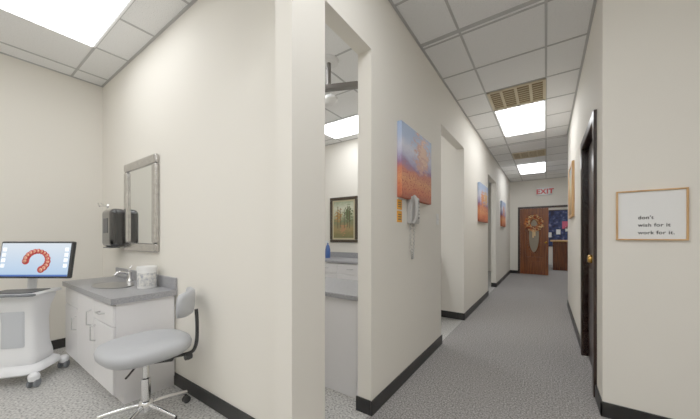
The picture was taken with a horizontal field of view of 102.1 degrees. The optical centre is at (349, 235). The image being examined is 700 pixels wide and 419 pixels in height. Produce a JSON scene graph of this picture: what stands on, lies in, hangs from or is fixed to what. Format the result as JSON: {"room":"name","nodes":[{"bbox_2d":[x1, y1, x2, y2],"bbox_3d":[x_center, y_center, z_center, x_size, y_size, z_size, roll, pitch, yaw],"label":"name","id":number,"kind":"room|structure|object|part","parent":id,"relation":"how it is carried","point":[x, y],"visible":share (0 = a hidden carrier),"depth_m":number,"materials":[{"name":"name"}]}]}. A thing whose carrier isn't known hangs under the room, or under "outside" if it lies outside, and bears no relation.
{"room":"dental office corridor","nodes":[
{"label":"dental office corridor","id":0,"kind":"room"},
{"bbox_2d":[0,53,102,340],"bbox_3d":[-1.172,-0.275,5.921,0.110,2.950,12.820,0,0,35],"label":"wall","id":1,"kind":"structure","parent":0,"point":[51,122],"depth_m":2.98,"materials":[{"name":"paint"}]},
{"bbox_2d":[103,0,274,418],"bbox_3d":[-1.565,-0.275,2.443,3.205,2.950,0.074,0,0,35],"label":"wall","id":2,"kind":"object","parent":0,"point":[200,97],"depth_m":1.97,"materials":[{"name":"beige paint"}]},
{"bbox_2d":[124,153,158,252],"bbox_3d":[-1.965,-0.285,2.650,0.740,0.860,0.040,0,0,35],"label":"wall mirror","id":3,"kind":"object","parent":2,"relation":"attached to","point":[141,176],"depth_m":2.62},
{"bbox_2d":[0,0,592,184],"bbox_3d":[3.074,-1.800,5.474,7.580,0.100,16.900,0,0,35],"label":"ceiling","id":4,"kind":"structure","parent":0,"point":[523,32],"depth_m":2.69,"materials":[{"name":"tile"}]},
{"bbox_2d":[0,0,133,47],"bbox_3d":[-2.031,-1.738,2.021,1.176,0.023,0.566,0,0,35],"label":"ceiling light panel","id":5,"kind":"object","parent":4,"relation":"in","point":[84,21],"visible":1,"depth_m":2.21,"materials":[{"name":"white plastic"}]},
{"bbox_2d":[0,0,197,86],"bbox_3d":[-2.491,-1.747,1.105,3.205,0.006,3.180,0,0,35],"label":"grid","id":6,"kind":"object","parent":4,"relation":"attached to","point":[192,2],"depth_m":2.69,"materials":[{"name":"grey metal"}]},
{"bbox_2d":[325,114,357,138],"bbox_3d":[0.062,-1.738,4.463,1.176,0.023,0.566,0,0,35],"label":"ceiling light panel","id":7,"kind":"object","parent":4,"relation":"in","point":[349,126],"visible":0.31,"depth_m":4.54,"materials":[{"name":"white plastic"}]},
{"bbox_2d":[325,54,357,106],"bbox_3d":[-0.211,-1.530,2.822,0.574,0.440,0.292,0,0,35],"label":"light","id":8,"kind":"object","parent":4,"relation":"hanging from","point":[331,61],"depth_m":2.78,"materials":[{"name":"grey metal"}]},
{"bbox_2d":[486,78,545,110],"bbox_3d":[2.082,-1.743,3.533,0.600,0.014,0.580,0,0,35],"label":"ceiling air vent","id":9,"kind":"object","parent":4,"relation":"in","point":[534,91],"depth_m":3.51,"materials":[{"name":"beige metal"}]},
{"bbox_2d":[496,101,543,136],"bbox_3d":[2.606,-1.738,4.290,0.556,0.023,1.176,0,0,35],"label":"ceiling light","id":10,"kind":"object","parent":4,"relation":"in","point":[529,118],"visible":1,"depth_m":4.19,"materials":[{"name":"white plastic"}]},
{"bbox_2d":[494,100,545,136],"bbox_3d":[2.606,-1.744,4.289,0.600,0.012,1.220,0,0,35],"label":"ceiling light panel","id":11,"kind":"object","parent":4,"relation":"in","point":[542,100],"depth_m":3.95,"materials":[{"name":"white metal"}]},
{"bbox_2d":[512,149,545,159],"bbox_3d":[3.830,-1.743,6.057,0.600,0.014,0.520,0,0,35],"label":"ceiling air vent","id":12,"kind":"object","parent":4,"relation":"in","point":[542,152],"depth_m":6.05,"materials":[{"name":"brown metal"}]},
{"bbox_2d":[517,162,544,173],"bbox_3d":[4.690,-1.738,7.298,0.556,0.023,1.176,0,0,35],"label":"ceiling light","id":13,"kind":"object","parent":4,"relation":"in","point":[536,167],"visible":1,"depth_m":7.24,"materials":[{"name":"white plastic"}]},
{"bbox_2d":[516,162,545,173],"bbox_3d":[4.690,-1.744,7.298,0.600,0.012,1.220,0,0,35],"label":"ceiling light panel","id":14,"kind":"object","parent":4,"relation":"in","point":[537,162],"depth_m":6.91,"materials":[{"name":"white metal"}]},
{"bbox_2d":[275,0,324,418],"bbox_3d":[-0.247,-0.275,1.431,0.115,2.950,0.237,0,0,35],"label":"wall column","id":15,"kind":"structure","parent":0,"point":[299,24],"depth_m":1.36,"materials":[{"name":"beige paint"}]},
{"bbox_2d":[0,264,608,418],"bbox_3d":[3.074,1.250,5.474,7.580,0.100,16.900,0,0,35],"label":"floor","id":16,"kind":"structure","parent":0,"point":[517,355],"depth_m":2.33,"materials":[{"name":"carpet"}]},
{"bbox_2d":[0,241,76,387],"bbox_3d":[-2.655,0.623,2.376,0.649,1.154,0.442,0,0,-15],"label":"cart","id":17,"kind":"object","parent":16,"relation":"on","point":[26,348],"visible":1,"depth_m":2.35,"materials":[{"name":"grey plastic"}]},
{"bbox_3d":[-2.682,0.466,2.182,0.366,0.034,0.083,0,0,-15],"label":"handle","id":18,"kind":"part","parent":17,"relation":"part of","materials":[{"name":"grey plastic"}]},
{"bbox_3d":[-2.735,1.079,2.374,0.380,0.073,0.361,0,0,-15],"label":"plate","id":19,"kind":"part","parent":17,"relation":"part of","materials":[{"name":"white plastic"}]},
{"bbox_2d":[0,287,61,297],"bbox_3d":[-2.729,0.472,2.355,0.360,0.025,0.320,0,0,-15],"label":"tray","id":20,"kind":"object","parent":17,"relation":"on","point":[35,292],"depth_m":2.34,"materials":[{"name":"white plastic"}]},
{"bbox_3d":[-2.751,0.330,2.436,0.056,0.284,0.102,0,0,-15],"label":"monitor post","id":21,"kind":"part","parent":17,"relation":"part of","materials":[{"name":"grey plastic"}]},
{"bbox_2d":[62,266,176,404],"bbox_3d":[-2.066,0.740,2.475,1.355,0.920,0.441,0,0,35],"label":"vanity cabinet","id":22,"kind":"object","parent":16,"relation":"on","point":[99,311],"visible":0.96,"depth_m":2.18,"materials":[{"name":"white laminate"}]},
{"bbox_3d":[-1.961,0.740,2.156,0.010,0.130,0.036,0,0,35],"label":"handle","id":23,"kind":"part","parent":22,"relation":"part of","materials":[{"name":"metal"}]},
{"bbox_2d":[62,276,176,305],"bbox_3d":[-2.061,0.452,2.482,1.355,0.043,0.423,0,0,35],"label":"countertop","id":24,"kind":"structure","parent":22,"relation":"on","point":[117,296],"depth_m":2.22,"materials":[{"name":"grey laminate"}]},
{"bbox_2d":[91,281,133,288],"bbox_3d":[-2.064,0.446,2.464,0.471,0.045,0.268,0,0,35],"label":"sink bowl","id":25,"kind":"object","parent":24,"relation":"on","point":[114,284],"depth_m":2.44,"materials":[{"name":"metal"}]},
{"bbox_2d":[113,266,133,281],"bbox_3d":[-2.114,0.355,2.638,0.061,0.150,0.160,0,0,35],"label":"faucet","id":26,"kind":"object","parent":24,"relation":"on","point":[129,274],"depth_m":2.66,"materials":[{"name":"silver metal"}]},
{"bbox_2d":[136,265,157,288],"bbox_3d":[-1.689,0.338,2.356,0.146,0.182,0.146,0,0,35],"label":"wipes canister","id":27,"kind":"object","parent":24,"relation":"on","point":[146,275],"visible":1,"depth_m":2.30,"materials":[{"name":"white plastic"}]},
{"bbox_3d":[-1.689,0.264,2.356,0.146,0.034,0.146,0,0,35],"label":"lid","id":28,"kind":"part","parent":27,"relation":"part of","materials":[{"name":"white plastic"}]},
{"bbox_2d":[116,267,176,289],"bbox_3d":[-1.946,0.382,2.648,1.355,0.094,0.019,0,0,35],"label":"backsplash","id":29,"kind":"structure","parent":22,"relation":"on","point":[163,281],"depth_m":2.39,"materials":[{"name":"grey laminate"}]},
{"bbox_2d":[94,287,198,418],"bbox_3d":[-1.315,0.777,1.853,0.529,0.844,0.533,0,0,42],"label":"stool","id":30,"kind":"object","parent":16,"relation":"on","point":[144,349],"visible":1,"depth_m":1.78,"materials":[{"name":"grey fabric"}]},
{"bbox_3d":[-1.454,1.107,1.787,0.224,0.063,0.028,0,0,-19],"label":"leg","id":31,"kind":"part","parent":30,"relation":"part of","materials":[{"name":"silver metal"}]},
{"bbox_3d":[-1.318,1.107,1.692,0.028,0.063,0.224,0,0,-1],"label":"leg","id":32,"kind":"part","parent":30,"relation":"part of","materials":[{"name":"silver metal"}]},
{"bbox_3d":[-1.321,0.717,1.833,0.490,0.096,0.490,0,0,35],"label":"seat","id":33,"kind":"part","parent":30,"relation":"part of","materials":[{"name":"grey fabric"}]},
{"bbox_3d":[-1.186,1.107,1.793,0.224,0.063,0.028,0,0,17],"label":"leg","id":34,"kind":"part","parent":30,"relation":"part of","materials":[{"name":"silver metal"}]},
{"bbox_3d":[-1.241,1.107,1.950,0.028,0.063,0.224,0,0,35],"label":"leg","id":35,"kind":"part","parent":30,"relation":"part of","materials":[{"name":"silver metal"}]},
{"bbox_2d":[176,287,194,317],"bbox_3d":[-1.099,0.444,1.918,0.081,0.180,0.360,4,-2,-21],"label":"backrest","id":36,"kind":"object","parent":30,"relation":"on","point":[185,303],"depth_m":1.80,"materials":[{"name":"grey fabric"}]},
{"bbox_3d":[-1.132,0.657,1.906,0.206,0.315,0.024,0,0,-21],"label":"arm","id":37,"kind":"part","parent":30,"relation":"part of","materials":[{"name":"black plastic"}]},
{"bbox_3d":[-1.097,0.815,1.919,0.050,0.050,0.040,0,0,35],"label":"tension knob","id":38,"kind":"part","parent":30,"relation":"part of","materials":[{"name":"black plastic"}]},
{"bbox_2d":[325,277,357,398],"bbox_3d":[-0.291,0.818,2.653,1.360,0.765,0.610,0,0,35],"label":"base cabinet","id":39,"kind":"object","parent":16,"relation":"on","point":[341,295],"depth_m":2.17,"materials":[{"name":"white laminate"}]},
{"bbox_2d":[325,277,357,300],"bbox_3d":[-0.291,0.454,2.653,1.360,0.038,0.610,0,0,35],"label":"countertop","id":40,"kind":"structure","parent":39,"relation":"on","point":[346,289],"depth_m":2.34,"materials":[{"name":"grey laminate"}]},
{"bbox_3d":[0.072,0.838,2.054,0.050,0.725,0.020,0,0,35],"label":"trim","id":41,"kind":"part","parent":39,"relation":"part of","materials":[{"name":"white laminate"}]},
{"bbox_2d":[325,252,357,280],"bbox_3d":[-0.041,0.750,4.779,2.950,0.900,0.639,0,0,35],"label":"base cabinet","id":42,"kind":"object","parent":16,"relation":"on","point":[340,265],"visible":0.18,"depth_m":4.56,"materials":[{"name":"white laminate"}]},
{"bbox_2d":[325,257,357,263],"bbox_3d":[-0.039,0.414,4.783,2.950,0.038,0.620,0,0,35],"label":"countertop","id":43,"kind":"structure","parent":42,"relation":"on","point":[332,259],"depth_m":4.59,"materials":[{"name":"grey laminate"}]},
{"bbox_2d":[325,241,329,257],"bbox_3d":[-0.398,0.241,5.081,0.094,0.305,0.094,0,0,-17],"label":"spray bottle","id":44,"kind":"object","parent":43,"relation":"on","point":[327,249],"visible":0.92,"depth_m":5.05,"materials":[{"name":"blue plastic"}]},
{"bbox_2d":[550,240,567,270],"bbox_3d":[8.241,0.675,9.589,2.370,1.050,0.750,0,0,35],"label":"reception desk","id":45,"kind":"object","parent":16,"relation":"on","point":[560,247],"visible":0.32,"depth_m":9.85,"materials":[{"name":"orange wood"}]},
{"bbox_2d":[325,135,455,311],"bbox_3d":[0.246,-0.275,5.050,3.214,2.950,0.110,0,0,35],"label":"wall","id":46,"kind":"structure","parent":0,"point":[341,159],"depth_m":4.21,"materials":[{"name":"paint"}]},
{"bbox_2d":[330,196,357,242],"bbox_3d":[-0.121,-0.300,5.217,0.620,0.840,0.035,0,0,35],"label":"print","id":47,"kind":"object","parent":46,"relation":"attached to","point":[343,210],"visible":1,"depth_m":5.20,"materials":[{"name":"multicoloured paper"}]},
{"bbox_2d":[330,252,357,257],"bbox_3d":[0.135,0.347,5.034,2.950,0.095,0.020,0,0,35],"label":"backsplash","id":48,"kind":"structure","parent":46,"relation":"attached to","point":[332,254],"depth_m":5.18,"materials":[{"name":"grey laminate"}]},
{"bbox_2d":[441,310,455,318],"bbox_3d":[0.211,1.150,5.000,3.214,0.100,0.012,0,0,35],"label":"baseboard","id":49,"kind":"structure","parent":46,"relation":"attached to","point":[448,314],"depth_m":4.14,"materials":[{"name":"black plastic"}]},
{"bbox_2d":[325,0,509,400],"bbox_3d":[2.485,-0.275,5.367,0.106,2.950,9.346,0,0,35],"label":"wall","id":50,"kind":"structure","parent":0,"point":[399,295],"depth_m":2.27,"materials":[{"name":"paint"}]},
{"bbox_2d":[325,48,357,145],"bbox_3d":[-0.663,-1.747,3.738,3.214,0.006,3.083,0,0,35],"label":"trim","id":51,"kind":"structure","parent":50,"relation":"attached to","point":[350,48],"depth_m":3.49,"materials":[{"name":"grey metal"}]},
{"bbox_2d":[397,199,401,221],"bbox_3d":[0.394,-0.200,2.251,0.004,0.180,0.090,0,0,35],"label":"notice","id":52,"kind":"object","parent":50,"relation":"attached to","point":[399,202],"visible":1,"depth_m":2.25,"materials":[{"name":"orange paper"}]},
{"bbox_2d":[407,195,419,258],"bbox_3d":[0.564,-0.073,2.416,0.096,0.541,0.185,0,0,35],"label":"wall phone","id":53,"kind":"object","parent":50,"relation":"attached to","point":[413,205],"visible":1,"depth_m":2.36,"materials":[{"name":"grey plastic"}]},
{"bbox_3d":[0.534,0.045,2.422,0.018,0.305,0.111,0,0,35],"label":"coiled cord","id":54,"kind":"part","parent":53,"relation":"part of","materials":[{"name":"white plastic"}]},
{"bbox_2d":[397,120,430,204],"bbox_3d":[0.580,-0.603,2.487,0.040,0.595,0.690,0,0,35],"label":"canvas painting","id":55,"kind":"object","parent":50,"relation":"attached to","point":[413,150],"visible":0.96,"depth_m":2.37,"materials":[{"name":"fabric"}]},
{"bbox_2d":[356,270,509,416],"bbox_3d":[2.615,1.150,5.555,0.130,0.100,8.864,0,0,35],"label":"baseboard","id":56,"kind":"structure","parent":50,"relation":"attached to","point":[363,405],"depth_m":2.31,"materials":[{"name":"black plastic"}]},
{"bbox_2d":[388,0,536,46],"bbox_3d":[0.626,-1.747,-0.184,3.160,0.006,4.610,0,0,35],"label":"grid","id":57,"kind":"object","parent":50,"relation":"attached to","point":[390,1],"depth_m":2.27,"materials":[{"name":"grey metal"}]},
{"bbox_2d":[478,182,487,222],"bbox_3d":[2.417,-0.585,5.138,0.040,0.670,0.800,0,0,35],"label":"canvas painting","id":58,"kind":"object","parent":50,"relation":"attached to","point":[482,190],"visible":1,"depth_m":4.98,"materials":[{"name":"fabric"}]},
{"bbox_2d":[500,201,505,226],"bbox_3d":[4.068,-0.575,7.522,0.040,0.650,0.800,0,0,35],"label":"canvas painting","id":59,"kind":"object","parent":50,"relation":"attached to","point":[502,204],"visible":1,"depth_m":7.27,"materials":[{"name":"fabric"}]},
{"bbox_2d":[420,0,596,147],"bbox_3d":[2.198,-1.747,3.745,1.270,0.006,3.640,0,0,35],"label":"grid","id":60,"kind":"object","parent":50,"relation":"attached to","point":[587,34],"depth_m":2.78,"materials":[{"name":"grey metal"}]},
{"bbox_2d":[487,135,567,181],"bbox_3d":[5.250,-1.747,6.491,3.160,0.006,4.350,0,0,35],"label":"trim","id":61,"kind":"structure","parent":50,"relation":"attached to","point":[545,139],"depth_m":6.06,"materials":[{"name":"grey metal"}]},
{"bbox_2d":[488,184,490,270],"bbox_3d":[6.067,-0.275,8.760,6.400,2.950,0.089,0,0,35],"label":"wall","id":62,"kind":"structure","parent":0,"point":[489,186],"depth_m":9.62,"materials":[{"name":"paint"}]},
{"bbox_2d":[510,177,567,269],"bbox_3d":[6.476,-0.275,8.354,3.266,2.950,0.110,0,0,35],"label":"wall","id":63,"kind":"structure","parent":0,"point":[522,193],"depth_m":8.90,"materials":[{"name":"paint"}]},
{"bbox_2d":[520,208,548,274],"bbox_3d":[5.701,0.170,8.768,0.740,2.040,0.044,0,0,39],"label":"slab","id":64,"kind":"object","parent":63,"relation":"attached to","point":[542,255],"visible":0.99,"depth_m":8.72,"materials":[{"name":"orange wood"}]},
{"bbox_2d":[527,219,539,252],"bbox_3d":[5.689,0.000,8.753,0.339,1.075,0.040,0,0,39],"label":"oval moulding","id":65,"kind":"object","parent":64,"relation":"attached to","point":[532,219],"visible":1,"depth_m":8.73,"materials":[{"name":"brown wood"}]},
{"bbox_2d":[529,220,538,251],"bbox_3d":[5.689,0.000,8.754,0.280,1.000,0.009,0,0,39],"label":"glass","id":66,"kind":"object","parent":64,"relation":"in","point":[534,241],"depth_m":8.74,"materials":[{"name":"grey glass"}]},
{"bbox_2d":[524,214,543,237],"bbox_3d":[5.660,-0.317,8.731,0.544,0.733,0.132,0,0,35],"label":"wreath","id":67,"kind":"object","parent":64,"relation":"attached to","point":[533,229],"visible":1,"depth_m":8.71,"materials":[{"name":"orange plant"}]},
{"bbox_2d":[525,261,542,270],"bbox_3d":[5.684,0.920,8.748,0.460,0.280,0.013,0,0,39],"label":"kick plate","id":68,"kind":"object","parent":64,"relation":"attached to","point":[529,265],"depth_m":8.73,"materials":[{"name":"brown wood"}]},
{"bbox_2d":[518,205,567,273],"bbox_3d":[6.119,0.140,8.598,1.750,2.120,0.135,0,0,35],"label":"door frame","id":69,"kind":"structure","parent":63,"relation":"attached to","point":[552,206],"depth_m":9.02,"materials":[{"name":"brown wood"}]},
{"bbox_2d":[536,187,553,195],"bbox_3d":[5.940,-1.360,8.619,0.434,0.230,0.065,0,0,35],"label":"exit sign","id":70,"kind":"object","parent":63,"relation":"attached to","point":[547,190],"visible":1,"depth_m":8.61,"materials":[{"name":"white plastic"}]},
{"bbox_2d":[549,207,567,264],"bbox_3d":[8.344,-0.275,12.048,6.400,2.950,0.110,0,0,35],"label":"wall","id":71,"kind":"structure","parent":0,"point":[559,208],"depth_m":11.89,"materials":[{"name":"paint"}]},
{"bbox_2d":[549,209,567,246],"bbox_3d":[8.877,-0.325,11.588,2.580,1.530,0.040,0,0,35],"label":"notice board","id":72,"kind":"object","parent":71,"relation":"attached to","point":[558,219],"visible":0.26,"depth_m":11.73,"materials":[{"name":"blue fabric"}]},
{"bbox_2d":[562,221,567,228],"bbox_3d":[9.116,-0.300,11.406,0.900,0.600,0.006,0,0,35],"label":"poster","id":73,"kind":"object","parent":72,"relation":"attached to","point":[564,223],"depth_m":11.61,"materials":[{"name":"pink paper"}]},
{"bbox_2d":[568,0,624,406],"bbox_3d":[2.765,-0.275,3.352,0.110,2.950,3.640,0,0,35],"label":"wall","id":74,"kind":"structure","parent":0,"point":[601,87],"depth_m":1.88,"materials":[{"name":"paint"}]},
{"bbox_2d":[568,160,574,218],"bbox_3d":[3.146,-0.630,4.025,0.030,0.740,0.720,0,0,35],"label":"framed painting","id":75,"kind":"object","parent":74,"relation":"attached to","point":[571,172],"visible":1,"depth_m":3.94,"materials":[{"name":"brown wood"}]},
{"bbox_2d":[569,167,571,215],"bbox_3d":[3.151,-0.630,4.021,0.018,0.660,0.640,0,0,35],"label":"picture","id":76,"kind":"object","parent":75,"relation":"attached to","point":[570,169],"depth_m":4.10,"materials":[{"name":"beige paint"}]},
{"bbox_2d":[580,109,596,396],"bbox_3d":[2.139,0.130,2.466,0.130,2.140,0.970,0,0,35],"label":"door frame","id":77,"kind":"structure","parent":74,"relation":"attached to","point":[590,135],"depth_m":2.48,"materials":[{"name":"brown wood"}]},
{"bbox_2d":[588,142,591,365],"bbox_3d":[2.148,0.164,2.460,0.040,2.063,0.826,0,0,35],"label":"slab","id":78,"kind":"object","parent":74,"relation":"attached to","point":[590,146],"visible":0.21,"depth_m":2.79,"materials":[{"name":"brown wood"}]},
{"bbox_2d":[587,255,591,262],"bbox_3d":[1.899,0.180,2.206,0.080,0.068,0.068,0,0,35],"label":"handle","id":79,"kind":"object","parent":78,"relation":"attached to","point":[589,257],"visible":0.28,"depth_m":2.20,"materials":[{"name":"gold metal"}]},
{"bbox_2d":[589,157,591,345],"bbox_3d":[2.129,0.140,2.473,0.008,1.720,0.600,0,0,35],"label":"trim","id":80,"kind":"structure","parent":74,"relation":"attached to","point":[590,160],"depth_m":2.62,"materials":[{"name":"brown wood"}]},
{"bbox_2d":[567,300,671,418],"bbox_3d":[3.489,1.150,2.844,1.902,0.100,3.652,0,0,35],"label":"baseboard","id":81,"kind":"structure","parent":74,"relation":"attached to","point":[608,410],"depth_m":1.85,"materials":[{"name":"black plastic"}]},
{"bbox_2d":[625,0,699,418],"bbox_3d":[2.537,-0.275,1.363,1.780,2.950,0.110,0,0,35],"label":"wall","id":82,"kind":"structure","parent":0,"point":[662,37],"depth_m":1.73,"materials":[{"name":"paint"}]},
{"bbox_2d":[616,187,688,240],"bbox_3d":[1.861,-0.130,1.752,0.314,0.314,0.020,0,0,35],"label":"sign","id":83,"kind":"object","parent":82,"relation":"attached to","point":[653,214],"visible":1,"depth_m":1.75,"materials":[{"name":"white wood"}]},
{"bbox_3d":[-1.173,-0.275,0.093,0.115,2.950,3.017,0,0,35],"label":"wall","id":84,"kind":"structure","parent":0,"visible":0},
{"bbox_2d":[97,203,108,208],"bbox_3d":[-2.794,-0.345,3.204,0.098,0.070,0.081,0,0,-41],"label":"wall hook","id":85,"kind":"object","parent":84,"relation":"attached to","point":[102,205],"visible":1,"depth_m":3.20,"materials":[{"name":"silver metal"}]},
{"bbox_2d":[102,209,125,247],"bbox_3d":[-2.418,-0.077,2.901,0.300,0.395,0.144,0,0,35],"label":"paper towel dispenser","id":86,"kind":"object","parent":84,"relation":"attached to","point":[112,219],"visible":0.9,"depth_m":2.81,"materials":[{"name":"black plastic"}]},
{"bbox_2d":[51,338,254,418],"bbox_3d":[-2.496,1.150,1.109,3.193,0.100,3.180,0,0,35],"label":"baseboard","id":87,"kind":"structure","parent":84,"relation":"attached to","point":[219,405],"depth_m":2.01,"materials":[{"name":"black rubber"}]}
]}

